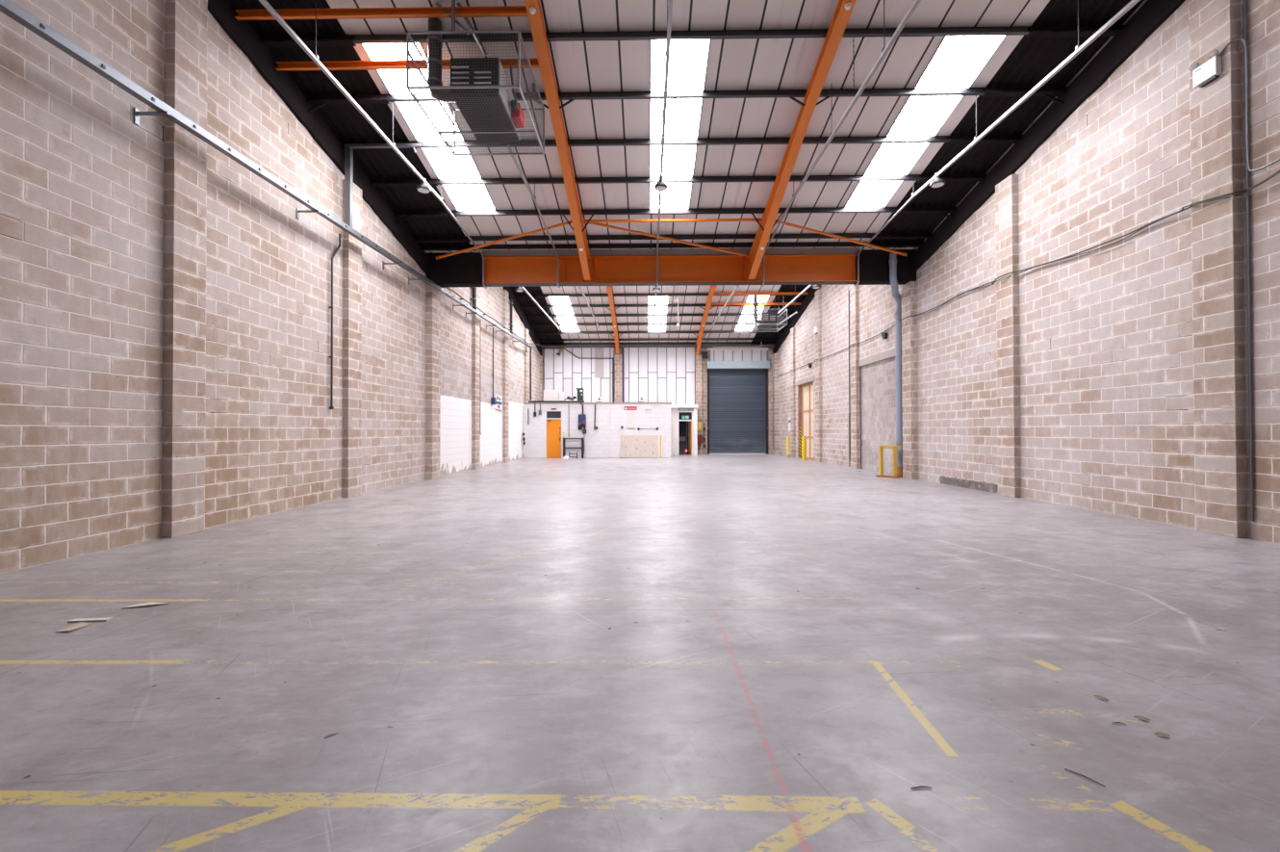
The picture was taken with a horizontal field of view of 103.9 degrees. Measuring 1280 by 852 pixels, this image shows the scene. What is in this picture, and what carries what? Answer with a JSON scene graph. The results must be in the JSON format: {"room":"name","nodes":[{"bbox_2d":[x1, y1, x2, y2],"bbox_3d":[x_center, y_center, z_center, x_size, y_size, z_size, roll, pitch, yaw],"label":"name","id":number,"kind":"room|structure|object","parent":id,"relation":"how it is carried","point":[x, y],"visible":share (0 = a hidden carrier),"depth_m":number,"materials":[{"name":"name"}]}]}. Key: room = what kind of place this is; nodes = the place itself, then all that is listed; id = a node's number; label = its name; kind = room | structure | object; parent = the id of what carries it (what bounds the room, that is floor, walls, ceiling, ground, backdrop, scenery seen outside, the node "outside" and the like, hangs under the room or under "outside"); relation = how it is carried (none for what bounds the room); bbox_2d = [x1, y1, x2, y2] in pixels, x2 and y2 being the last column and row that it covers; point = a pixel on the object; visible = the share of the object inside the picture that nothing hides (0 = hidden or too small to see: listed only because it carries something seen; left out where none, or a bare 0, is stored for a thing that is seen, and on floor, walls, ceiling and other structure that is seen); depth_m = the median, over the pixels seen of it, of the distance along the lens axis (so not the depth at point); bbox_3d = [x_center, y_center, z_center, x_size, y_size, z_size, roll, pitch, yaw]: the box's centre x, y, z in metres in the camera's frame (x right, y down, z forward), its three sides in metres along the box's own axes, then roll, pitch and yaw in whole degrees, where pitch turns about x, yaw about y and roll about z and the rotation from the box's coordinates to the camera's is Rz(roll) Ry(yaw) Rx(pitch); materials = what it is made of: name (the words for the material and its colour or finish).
{"room":"warehouse","nodes":[
{"label":"warehouse","id":0,"kind":"room"},
{"bbox_2d":[0,0,542,573],"bbox_3d":[-6.674,-2.832,15.670,0.460,8.990,34.100,0,-1,1],"label":"wall","id":1,"kind":"structure","parent":0,"point":[166,312],"depth_m":7.30,"materials":[{"name":"beige brick"}]},
{"bbox_2d":[0,0,532,400],"bbox_3d":[-6.431,-3.094,14.903,0.461,3.000,27.169,0,-1,1],"label":"cable tray","id":2,"kind":"object","parent":1,"relation":"attached to","point":[9,8],"visible":1,"depth_m":7.06,"materials":[{"name":"metal"}]},
{"bbox_2d":[207,0,428,273],"bbox_3d":[-6.444,-5.964,11.336,0.545,2.397,8.380,0,-1,1],"label":"steel beam","id":3,"kind":"structure","parent":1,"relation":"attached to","point":[242,33],"depth_m":9.87,"materials":[{"name":"black metal"}]},
{"bbox_2d":[328,233,341,409],"bbox_3d":[-6.670,-2.312,10.950,0.086,3.901,0.332,0,-1,1],"label":"pipe","id":4,"kind":"object","parent":1,"relation":"attached to","point":[331,406],"visible":1,"depth_m":10.80,"materials":[{"name":"black plastic"}]},
{"bbox_2d":[469,286,477,309],"bbox_3d":[-6.495,-5.000,19.538,0.216,1.200,0.180,0,-1,1],"label":"pipe","id":5,"kind":"object","parent":1,"relation":"attached to","point":[473,298],"visible":0.6,"depth_m":19.48,"materials":[{"name":"grey metal"}]},
{"bbox_2d":[490,327,496,404],"bbox_3d":[-6.483,-2.665,22.187,0.156,3.420,0.240,0,-1,1],"label":"electrical conduit","id":6,"kind":"object","parent":1,"relation":"attached to","point":[493,399],"visible":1,"depth_m":22.16,"materials":[{"name":"grey metal"}]},
{"bbox_2d":[446,287,546,346],"bbox_3d":[-6.351,-4.759,23.986,0.430,0.843,15.910,0,-1,2],"label":"cable","id":7,"kind":"object","parent":1,"relation":"attached to","point":[447,288],"visible":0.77,"depth_m":20.59,"materials":[{"name":"grey metal"}]},
{"bbox_2d":[494,394,502,410],"bbox_3d":[-6.530,-1.059,23.102,0.032,0.735,1.000,0,-1,1],"label":"notice board","id":8,"kind":"object","parent":1,"relation":"attached to","point":[499,405],"visible":0.93,"depth_m":23.12,"materials":[{"name":"white paint"}]},
{"bbox_2d":[508,299,512,333],"bbox_3d":[-6.423,-5.395,24.842,0.216,1.790,0.180,0,-1,1],"label":"pipe","id":9,"kind":"object","parent":1,"relation":"attached to","point":[511,300],"visible":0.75,"depth_m":24.78,"materials":[{"name":"grey metal"}]},
{"bbox_2d":[503,286,541,355],"bbox_3d":[-6.215,-5.839,28.169,0.545,2.440,8.550,0,-1,1],"label":"rafter","id":10,"kind":"object","parent":1,"relation":"attached to","point":[516,305],"visible":0.85,"depth_m":27.44,"materials":[{"name":"black metal"}]},
{"bbox_2d":[522,405,525,454],"bbox_3d":[-6.376,0.225,27.502,0.100,2.700,0.335,0,-1,1],"label":"pipe","id":11,"kind":"object","parent":1,"relation":"attached to","point":[524,438],"visible":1,"depth_m":27.47,"materials":[{"name":"grey metal"}]},
{"bbox_2d":[426,249,916,287],"bbox_3d":[0.911,-4.919,15.636,15.140,1.000,0.400,0,-1,1],"label":"beam","id":12,"kind":"structure","parent":1,"relation":"attached to","point":[460,269],"depth_m":15.59,"materials":[{"name":"orange metal"}]},
{"bbox_2d":[524,0,593,280],"bbox_3d":[-1.690,-5.836,11.300,0.866,2.574,8.440,0,-1,1],"label":"rafter","id":13,"kind":"object","parent":12,"relation":"attached to","point":[536,21],"visible":0.93,"depth_m":10.38,"materials":[{"name":"orange paint"}]},
{"bbox_2d":[234,5,534,20],"bbox_3d":[-4.199,-6.793,8.263,4.930,0.180,0.120,0,-1,1],"label":"support bar","id":14,"kind":"object","parent":13,"relation":"attached to","point":[496,11],"visible":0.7,"depth_m":8.24,"materials":[{"name":"orange paint"}]},
{"bbox_2d":[406,0,544,155],"bbox_3d":[-2.846,-6.246,9.075,1.838,1.584,1.996,0,-1,1],"label":"guard","id":15,"kind":"object","parent":14,"relation":"hanging from","point":[451,16],"visible":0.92,"depth_m":8.46,"materials":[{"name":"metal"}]},
{"bbox_2d":[275,58,544,71],"bbox_3d":[-4.186,-6.584,9.151,4.930,0.180,0.120,0,-1,1],"label":"support bar","id":16,"kind":"object","parent":13,"relation":"attached to","point":[329,64],"visible":0.52,"depth_m":9.14,"materials":[{"name":"orange paint"}]},
{"bbox_2d":[435,220,572,259],"bbox_3d":[-3.997,-5.331,14.407,4.589,0.582,0.076,0,-1,19],"label":"tube","id":17,"kind":"object","parent":13,"relation":"attached to","point":[570,221],"visible":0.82,"depth_m":14.34,"materials":[{"name":"orange paint"}]},
{"bbox_2d":[419,241,923,251],"bbox_3d":[0.901,-5.381,14.977,15.140,0.172,0.203,0,-1,1],"label":"purlin","id":18,"kind":"object","parent":13,"relation":"attached to","point":[447,247],"visible":0.85,"depth_m":14.96,"materials":[{"name":"black paint"}]},
{"bbox_2d":[583,218,761,223],"bbox_3d":[0.876,-5.558,13.543,4.810,0.090,0.076,0,-1,1],"label":"tube","id":19,"kind":"object","parent":13,"relation":"attached to","point":[675,219],"visible":0.96,"depth_m":13.51,"materials":[{"name":"orange paint"}]},
{"bbox_2d":[413,232,932,242],"bbox_3d":[0.895,-5.479,14.559,15.140,0.172,0.204,0,-1,1],"label":"purlin","id":20,"kind":"object","parent":13,"relation":"attached to","point":[881,236],"visible":0.91,"depth_m":14.54,"materials":[{"name":"black paint"}]},
{"bbox_2d":[588,222,746,256],"bbox_3d":[0.884,-5.384,14.441,4.991,0.496,0.076,0,-1,-18],"label":"tube","id":21,"kind":"object","parent":20,"relation":"attached to","point":[595,223],"visible":0.8,"depth_m":14.39,"materials":[{"name":"orange paint"}]},
{"bbox_2d":[394,206,955,217],"bbox_3d":[0.879,-5.742,13.433,15.140,0.171,0.203,0,-1,1],"label":"purlin","id":22,"kind":"object","parent":13,"relation":"attached to","point":[907,210],"visible":0.9,"depth_m":13.41,"materials":[{"name":"black paint"}]},
{"bbox_2d":[369,174,986,186],"bbox_3d":[0.863,-6.016,12.256,15.140,0.172,0.202,0,-1,1],"label":"purlin","id":23,"kind":"object","parent":13,"relation":"attached to","point":[890,177],"visible":0.88,"depth_m":12.24,"materials":[{"name":"black paint"}]},
{"bbox_2d":[340,134,1023,150],"bbox_3d":[0.846,-6.286,11.097,15.140,0.172,0.204,0,-1,1],"label":"purlin","id":24,"kind":"object","parent":13,"relation":"attached to","point":[1000,139],"visible":0.72,"depth_m":11.06,"materials":[{"name":"black paint"}]},
{"bbox_2d":[344,143,421,227],"bbox_3d":[-5.703,-5.288,11.095,1.683,1.912,0.124,0,-1,3],"label":"pipe","id":25,"kind":"object","parent":24,"relation":"attached to","point":[348,151],"visible":0.88,"depth_m":11.09,"materials":[{"name":"metal"}]},
{"bbox_2d":[305,86,1067,104],"bbox_3d":[0.830,-6.558,9.929,15.140,0.172,0.205,0,-1,1],"label":"purlin","id":26,"kind":"object","parent":13,"relation":"attached to","point":[1051,90],"visible":0.89,"depth_m":9.89,"materials":[{"name":"black paint"}]},
{"bbox_2d":[259,25,1124,47],"bbox_3d":[0.813,-6.830,8.763,15.140,0.171,0.204,0,-1,1],"label":"purlin","id":27,"kind":"object","parent":13,"relation":"attached to","point":[1113,30],"visible":0.92,"depth_m":8.73,"materials":[{"name":"black paint"}]},
{"bbox_2d":[852,39,854,96],"bbox_3d":[3.724,-6.292,8.720,0.016,1.092,0.016,0,-1,1],"label":"hanging chain","id":28,"kind":"object","parent":27,"relation":"hanging from","point":[853,39],"visible":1,"depth_m":8.71,"materials":[{"name":"grey metal"}]},
{"bbox_2d":[481,247,859,256],"bbox_3d":[0.910,-5.344,15.600,11.560,0.120,0.640,0,-1,1],"label":"gutter","id":29,"kind":"object","parent":12,"relation":"on","point":[806,250],"visible":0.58,"depth_m":15.40,"materials":[{"name":"metal"}]},
{"bbox_2d":[747,0,856,279],"bbox_3d":[3.379,-5.848,11.231,0.866,2.574,8.440,0,-1,1],"label":"rafter","id":30,"kind":"object","parent":12,"relation":"attached to","point":[841,16],"visible":1,"depth_m":10.46,"materials":[{"name":"orange paint"}]},
{"bbox_2d":[774,219,907,255],"bbox_3d":[5.777,-5.354,14.274,4.598,0.582,0.076,0,-1,-17],"label":"tube","id":31,"kind":"object","parent":30,"relation":"attached to","point":[778,221],"visible":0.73,"depth_m":14.23,"materials":[{"name":"orange paint"}]},
{"bbox_2d":[523,401,697,458],"bbox_3d":[-1.455,0.243,30.492,9.980,3.100,5.260,0,-1,1],"label":"wall","id":32,"kind":"structure","parent":0,"point":[610,417],"depth_m":27.93,"materials":[{"name":"concrete"}]},
{"bbox_2d":[543,389,560,400],"bbox_3d":[-5.013,-1.669,28.381,0.850,0.700,0.415,0,-1,1],"label":"box","id":33,"kind":"object","parent":32,"relation":"on","point":[549,395],"visible":0.74,"depth_m":28.17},
{"bbox_2d":[545,408,562,458],"bbox_3d":[-4.814,0.397,28.000,0.930,2.760,0.171,0,-1,1],"label":"door","id":34,"kind":"structure","parent":32,"relation":"in","point":[553,424],"depth_m":27.99,"materials":[{"name":"orange paint"}]},
{"bbox_2d":[528,400,584,402],"bbox_3d":[-4.674,-1.364,27.940,3.100,0.090,0.086,0,-1,1],"label":"pipe","id":35,"kind":"object","parent":32,"relation":"on","point":[528,400],"visible":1,"depth_m":27.91,"materials":[{"name":"grey metal"}]},
{"bbox_2d":[559,391,564,400],"bbox_3d":[-4.423,-1.621,28.372,0.290,0.600,0.415,0,-1,1],"label":"box","id":36,"kind":"object","parent":32,"relation":"on","point":[561,394],"visible":0.75,"depth_m":28.16,"materials":[{"name":"white cardboard"}]},
{"bbox_2d":[575,387,586,402],"bbox_3d":[-3.339,-1.723,28.356,0.520,0.800,0.420,0,-1,1],"label":"electrical box","id":37,"kind":"object","parent":32,"relation":"on","point":[581,393],"visible":0.78,"depth_m":28.16,"materials":[{"name":"black plastic"}]},
{"bbox_2d":[578,401,586,424],"bbox_3d":[-3.308,-0.749,27.870,0.596,1.322,0.261,0,-1,10],"label":"switch box","id":38,"kind":"object","parent":32,"relation":"attached to","point":[581,417],"visible":1,"depth_m":27.75,"materials":[{"name":"blue plastic"}]},
{"bbox_2d":[588,424,597,435],"bbox_3d":[-2.630,0.211,27.923,0.580,0.560,0.030,0,-1,1],"label":"board","id":39,"kind":"object","parent":32,"relation":"attached to","point":[591,431],"visible":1,"depth_m":27.91,"materials":[{"name":"white"}]},
{"bbox_2d":[626,410,635,428],"bbox_3d":[-0.506,-0.334,27.899,0.490,0.960,0.030,0,-1,1],"label":"notice","id":40,"kind":"object","parent":32,"relation":"attached to","point":[630,415],"visible":1,"depth_m":27.89,"materials":[{"name":"white paper"}]},
{"bbox_2d":[624,406,637,409],"bbox_3d":[-0.528,-1.014,27.909,0.690,0.240,0.024,0,-1,1],"label":"sign","id":41,"kind":"object","parent":32,"relation":"attached to","point":[626,407],"visible":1,"depth_m":27.90,"materials":[{"name":"red plastic"}]},
{"bbox_2d":[0,453,1279,851],"bbox_3d":[1.026,1.778,16.321,16.000,0.250,36.300,0,-1,1],"label":"floor","id":42,"kind":"structure","parent":0,"point":[711,652],"depth_m":3.09,"materials":[{"name":"concrete"}]},
{"bbox_2d":[54,621,91,632],"bbox_3d":[-4.320,1.538,3.830,0.110,0.014,0.170,0,-1,1],"label":"scrap","id":43,"kind":"object","parent":42,"relation":"on","point":[81,624],"visible":1,"depth_m":3.83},
{"bbox_2d":[67,616,113,622],"bbox_3d":[-4.363,1.540,3.975,0.287,0.012,0.050,0,-1,-5],"label":"paper strip","id":44,"kind":"object","parent":42,"relation":"on","point":[108,618],"visible":1,"depth_m":3.97,"materials":[{"name":"white paper"}]},
{"bbox_2d":[121,601,168,608],"bbox_3d":[-4.256,1.540,4.317,0.310,0.018,0.073,0,-1,-13],"label":"paper scrap","id":45,"kind":"object","parent":42,"relation":"on","point":[150,602],"visible":1,"depth_m":4.31,"materials":[{"name":"white paper"}]},
{"bbox_2d":[563,437,583,458],"bbox_3d":[-3.677,1.210,27.617,1.080,1.120,0.420,0,-1,1],"label":"metal rack","id":46,"kind":"object","parent":42,"relation":"on","point":[564,439],"visible":0.89,"depth_m":27.43,"materials":[{"name":"black metal"}]},
{"bbox_2d":[620,435,664,457],"bbox_3d":[0.122,1.125,27.866,2.380,1.240,0.047,0,-1,1],"label":"board","id":47,"kind":"object","parent":42,"relation":"on","point":[631,446],"visible":1,"depth_m":27.86,"materials":[{"name":"beige wood"}]},
{"bbox_2d":[785,435,790,457],"bbox_3d":[8.264,1.148,27.980,0.300,1.200,0.300,0,-1,1],"label":"bollard","id":48,"kind":"object","parent":42,"relation":"on","point":[787,454],"visible":0.93,"depth_m":27.92,"materials":[{"name":"yellow metal"}]},
{"bbox_2d":[801,435,807,460],"bbox_3d":[8.296,1.121,25.230,0.242,1.200,0.142,0,-1,1],"label":"bollard","id":49,"kind":"object","parent":42,"relation":"on","point":[803,437],"visible":0.93,"depth_m":25.17,"materials":[{"name":"yellow metal"}]},
{"bbox_2d":[875,445,901,478],"bbox_3d":[7.986,1.130,15.968,0.447,1.008,0.711,0,-1,-42],"label":"barrier","id":50,"kind":"object","parent":42,"relation":"on","point":[881,448],"visible":1,"depth_m":15.80,"materials":[{"name":"yellow metal"}]},
{"bbox_2d":[1064,768,1105,786],"bbox_3d":[1.916,1.511,2.157,0.011,0.007,0.136,0,-1,-35],"label":"twig","id":51,"kind":"object","parent":42,"relation":"on","point":[1064,768],"visible":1,"depth_m":2.15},
{"bbox_2d":[540,344,779,454],"bbox_3d":[1.217,-1.765,32.029,15.790,7.133,1.150,0,-1,1],"label":"wall","id":52,"kind":"structure","parent":0,"point":[675,373],"depth_m":32.14,"materials":[{"name":"metal"}]},
{"bbox_2d":[540,347,613,402],"bbox_3d":[-4.048,-3.192,32.068,4.675,3.610,0.171,0,-1,-2],"label":"cable","id":53,"kind":"object","parent":52,"relation":"attached to","point":[541,347],"visible":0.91,"depth_m":32.07,"materials":[{"name":"black plastic"}]},
{"bbox_2d":[605,285,621,354],"bbox_3d":[-1.464,-5.817,27.904,0.862,2.410,8.150,0,-1,1],"label":"rafter","id":54,"kind":"object","parent":52,"relation":"on","point":[608,288],"visible":0.88,"depth_m":27.57,"materials":[{"name":"orange paint"}]},
{"bbox_2d":[537,337,778,341],"bbox_3d":[1.123,-5.383,31.277,15.140,0.171,0.204,0,-1,1],"label":"purlin","id":55,"kind":"object","parent":54,"relation":"attached to","point":[672,339],"visible":0.96,"depth_m":31.24,"materials":[{"name":"black paint"}]},
{"bbox_2d":[534,330,783,333],"bbox_3d":[1.107,-5.639,30.179,15.140,0.171,0.203,0,-1,1],"label":"purlin","id":56,"kind":"object","parent":54,"relation":"attached to","point":[728,331],"visible":0.84,"depth_m":30.18,"materials":[{"name":"black paint"}]},
{"bbox_2d":[529,322,788,326],"bbox_3d":[1.091,-5.904,29.043,15.140,0.171,0.203,0,-1,1],"label":"purlin","id":57,"kind":"object","parent":54,"relation":"attached to","point":[618,323],"visible":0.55,"depth_m":29.03,"materials":[{"name":"black paint"}]},
{"bbox_2d":[525,312,793,317],"bbox_3d":[1.075,-6.170,27.903,15.140,0.170,0.202,0,-1,1],"label":"purlin","id":58,"kind":"object","parent":54,"relation":"attached to","point":[737,314],"visible":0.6,"depth_m":27.90,"materials":[{"name":"black paint"}]},
{"bbox_2d":[513,292,807,297],"bbox_3d":[1.043,-6.704,25.610,15.140,0.171,0.205,0,-1,1],"label":"purlin","id":59,"kind":"object","parent":54,"relation":"attached to","point":[681,294],"visible":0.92,"depth_m":25.61,"materials":[{"name":"black paint"}]},
{"bbox_2d":[677,410,693,455],"bbox_3d":[2.805,0.440,31.142,0.960,2.700,0.980,0,-1,1],"label":"door frame","id":60,"kind":"structure","parent":52,"relation":"in","point":[682,423],"depth_m":31.39,"materials":[{"name":"orange paint"}]},
{"bbox_2d":[697,434,704,449],"bbox_3d":[3.742,1.022,31.559,0.600,0.960,0.210,0,-1,1],"label":"hose reel","id":61,"kind":"object","parent":52,"relation":"attached to","point":[701,439],"visible":0.73,"depth_m":31.46,"materials":[{"name":"red plastic"}]},
{"bbox_2d":[693,284,716,354],"bbox_3d":[3.605,-5.799,27.785,0.863,2.470,8.050,0,-1,1],"label":"rafter","id":62,"kind":"object","parent":52,"relation":"on","point":[712,288],"visible":0.88,"depth_m":27.45,"materials":[{"name":"orange paint"}]},
{"bbox_2d":[539,341,776,345],"bbox_3d":[1.131,-5.242,31.885,15.140,0.171,0.206,0,-1,1],"label":"purlin","id":63,"kind":"object","parent":62,"relation":"attached to","point":[682,343],"visible":0.96,"depth_m":31.85,"materials":[{"name":"black paint"}]},
{"bbox_2d":[519,304,800,307],"bbox_3d":[1.059,-6.434,26.767,15.140,0.172,0.204,0,-1,1],"label":"purlin","id":64,"kind":"object","parent":62,"relation":"attached to","point":[547,305],"visible":0.75,"depth_m":26.76,"materials":[{"name":"black paint"}]},
{"bbox_2d":[710,302,801,305],"bbox_3d":[6.056,-6.452,26.482,4.940,0.180,0.120,0,-1,1],"label":"support bar","id":65,"kind":"object","parent":62,"relation":"attached to","point":[729,303],"visible":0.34,"depth_m":26.44,"materials":[{"name":"orange paint"}]},
{"bbox_2d":[752,295,778,328],"bbox_3d":[6.553,-5.967,26.407,1.435,1.459,1.528,0,-1,1],"label":"heater","id":66,"kind":"object","parent":65,"relation":"in","point":[771,319],"visible":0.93,"depth_m":25.81,"materials":[{"name":"white paint"}]},
{"bbox_2d":[745,295,787,332],"bbox_3d":[6.657,-5.931,26.519,1.748,1.504,1.928,0,-1,1],"label":"guard","id":67,"kind":"object","parent":65,"relation":"hanging from","point":[763,323],"visible":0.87,"depth_m":26.23,"materials":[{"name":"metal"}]},
{"bbox_2d":[713,291,808,295],"bbox_3d":[6.040,-6.702,25.385,4.940,0.180,0.120,0,-1,1],"label":"support bar","id":68,"kind":"object","parent":62,"relation":"attached to","point":[781,293],"visible":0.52,"depth_m":25.38,"materials":[{"name":"orange paint"}]},
{"bbox_2d":[706,360,769,454],"bbox_3d":[6.274,-1.174,32.065,4.000,5.930,0.570,0,-1,1],"label":"door","id":69,"kind":"structure","parent":52,"relation":"in","point":[737,391],"depth_m":32.25,"materials":[{"name":"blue metal"}]},
{"bbox_2d":[706,360,769,369],"bbox_3d":[6.267,-3.900,32.031,4.000,0.480,0.450,0,-1,1],"label":"hood","id":70,"kind":"object","parent":69,"relation":"attached to","point":[710,365],"depth_m":31.81,"materials":[{"name":"grey metal"}]},
{"bbox_2d":[713,341,773,449],"bbox_3d":[6.491,-1.914,31.592,3.730,6.800,0.536,0,-1,1],"label":"conduit","id":71,"kind":"object","parent":52,"relation":"attached to","point":[760,342],"visible":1,"depth_m":31.35,"materials":[{"name":"metal"}]},
{"bbox_2d":[231,0,1144,342],"bbox_3d":[0.955,-6.341,15.449,15.840,2.128,34.400,0,-1,1],"label":"ceiling","id":72,"kind":"structure","parent":0,"point":[1019,61],"depth_m":10.40,"materials":[{"name":"white metal"}]},
{"bbox_2d":[258,0,559,328],"bbox_3d":[-4.829,-5.682,15.772,0.130,2.739,25.300,0,-1,1],"label":"conduit","id":73,"kind":"object","parent":72,"relation":"hanging from","point":[315,58],"visible":0.84,"depth_m":8.85,"materials":[{"name":"grey metal"}]},
{"bbox_2d":[416,178,430,193],"bbox_3d":[-4.919,-5.472,11.370,0.300,0.289,0.300,0,-1,1],"label":"lamp","id":74,"kind":"object","parent":73,"relation":"hanging from","point":[422,188],"visible":0.99,"depth_m":11.31,"materials":[{"name":"grey metal"}]},
{"bbox_2d":[360,43,496,210],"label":"window","id":75,"kind":"structure","parent":72,"relation":"attached to","point":[448,166],"depth_m":10.96,"materials":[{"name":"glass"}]},
{"bbox_2d":[426,17,524,142],"bbox_3d":[-2.918,-6.248,9.110,1.445,1.367,1.480,0,-1,1],"label":"heater","id":76,"kind":"object","parent":72,"relation":"hanging from","point":[484,111],"visible":0.85,"depth_m":8.52,"materials":[{"name":"grey metal"}]},
{"bbox_2d":[507,144,599,328],"bbox_3d":[-2.472,-5.517,19.189,0.130,2.464,18.400,0,-1,1],"label":"conduit","id":77,"kind":"object","parent":72,"relation":"hanging from","point":[533,196],"visible":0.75,"depth_m":13.00,"materials":[{"name":"grey metal"}]},
{"bbox_2d":[547,296,579,331],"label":"window","id":78,"kind":"structure","parent":72,"relation":"attached to","point":[553,299],"depth_m":27.82,"materials":[{"name":"glass"}]},
{"bbox_2d":[647,296,668,331],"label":"window","id":79,"kind":"structure","parent":72,"relation":"attached to","point":[651,299],"depth_m":27.74,"materials":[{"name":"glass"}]},
{"bbox_2d":[652,0,672,328],"bbox_3d":[0.560,-5.694,15.698,0.130,2.739,25.300,0,-1,1],"label":"conduit","id":80,"kind":"object","parent":72,"relation":"hanging from","point":[670,5],"visible":0.85,"depth_m":8.94,"materials":[{"name":"grey metal"}]},
{"bbox_2d":[654,176,667,191],"bbox_3d":[0.471,-5.484,11.297,0.300,0.289,0.300,0,-1,1],"label":"lamp","id":81,"kind":"object","parent":80,"relation":"hanging from","point":[660,186],"visible":0.99,"depth_m":11.24,"materials":[{"name":"metal"}]},
{"bbox_2d":[649,39,711,208],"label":"window","id":82,"kind":"structure","parent":72,"relation":"attached to","point":[687,62],"depth_m":10.50,"materials":[{"name":"glass"}]},
{"bbox_2d":[734,295,769,330],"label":"window","id":83,"kind":"structure","parent":72,"relation":"attached to","point":[761,298],"depth_m":27.63,"materials":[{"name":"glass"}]},
{"bbox_2d":[777,286,797,325],"bbox_3d":[6.991,-5.966,23.864,0.067,1.925,3.203,0,-1,1],"label":"gas pipe","id":84,"kind":"object","parent":72,"relation":"hanging from","point":[795,287],"visible":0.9,"depth_m":22.70,"materials":[{"name":"grey metal"}]},
{"bbox_2d":[711,0,921,328],"bbox_3d":[3.830,-5.702,15.654,0.130,2.739,25.300,0,-1,1],"label":"conduit","id":85,"kind":"object","parent":72,"relation":"hanging from","point":[884,50],"visible":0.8,"depth_m":8.88,"materials":[{"name":"grey metal"}]},
{"bbox_2d":[844,35,1006,207],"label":"window","id":86,"kind":"structure","parent":72,"relation":"attached to","point":[957,60],"depth_m":10.40,"materials":[{"name":"glass"}]},
{"bbox_2d":[774,0,1140,318],"bbox_3d":[6.711,-5.721,14.255,0.130,2.739,22.580,0,-1,1],"label":"conduit","id":87,"kind":"object","parent":72,"relation":"hanging from","point":[1079,48],"visible":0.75,"depth_m":8.82,"materials":[{"name":"grey metal"}]},
{"bbox_2d":[929,172,945,187],"bbox_3d":[6.640,-5.499,11.163,0.300,0.289,0.300,0,-1,1],"label":"lamp","id":88,"kind":"object","parent":87,"relation":"hanging from","point":[937,182],"visible":1,"depth_m":11.11,"materials":[{"name":"metal"}]},
{"bbox_2d":[776,0,1279,543],"bbox_3d":[8.599,-2.867,15.462,0.610,8.990,34.100,0,-1,1],"label":"wall","id":89,"kind":"structure","parent":0,"point":[1113,378],"depth_m":8.98,"materials":[{"name":"brick"}]},
{"bbox_2d":[773,284,820,353],"bbox_3d":[8.371,-5.867,27.970,0.545,2.451,8.550,0,-1,1],"label":"rafter","id":90,"kind":"object","parent":89,"relation":"attached to","point":[807,299],"visible":0.84,"depth_m":27.38,"materials":[{"name":"black metal"}]},
{"bbox_2d":[801,382,813,459],"bbox_3d":[8.856,-0.256,26.133,0.120,3.970,2.505,0,-1,1],"label":"door","id":91,"kind":"structure","parent":89,"relation":"in","point":[806,389],"depth_m":26.46,"materials":[{"name":"brown wood"}]},
{"bbox_2d":[847,290,850,466],"bbox_3d":[8.521,-1.935,20.358,0.056,7.180,0.295,0,-1,1],"label":"conduit","id":92,"kind":"object","parent":89,"relation":"attached to","point":[849,414],"visible":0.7,"depth_m":20.35,"materials":[{"name":"metal"}]},
{"bbox_2d":[888,253,902,477],"bbox_3d":[7.991,-1.799,15.636,0.316,6.860,1.331,-1,-1,37],"label":"drain pipe","id":93,"kind":"object","parent":89,"relation":"attached to","point":[892,262],"visible":0.92,"depth_m":15.95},
{"bbox_2d":[779,169,1279,375],"bbox_3d":[8.389,-3.193,18.716,0.226,0.444,25.205,0,-1,1],"label":"cable","id":94,"kind":"object","parent":89,"relation":"attached to","point":[883,334],"visible":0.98,"depth_m":9.01,"materials":[{"name":"black plastic"}]},
{"bbox_2d":[914,0,1185,270],"bbox_3d":[8.142,-6.001,11.137,0.545,2.391,8.380,0,-1,1],"label":"steel beam","id":95,"kind":"structure","parent":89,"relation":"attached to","point":[1152,13],"depth_m":9.85,"materials":[{"name":"black metal"}]},
{"bbox_2d":[1189,50,1221,87],"bbox_3d":[8.175,-5.140,7.245,0.105,0.380,0.348,0,-1,1],"label":"emergency light","id":96,"kind":"object","parent":89,"relation":"attached to","point":[1209,71],"visible":1,"depth_m":7.19,"materials":[{"name":"white paint"}]},
{"bbox_2d":[1217,0,1279,520],"bbox_3d":[8.295,-2.729,6.747,0.151,8.050,0.658,0,-1,-9],"label":"conduit","id":97,"kind":"object","parent":89,"relation":"attached to","point":[1244,38],"visible":1,"depth_m":6.84,"materials":[{"name":"metal"}]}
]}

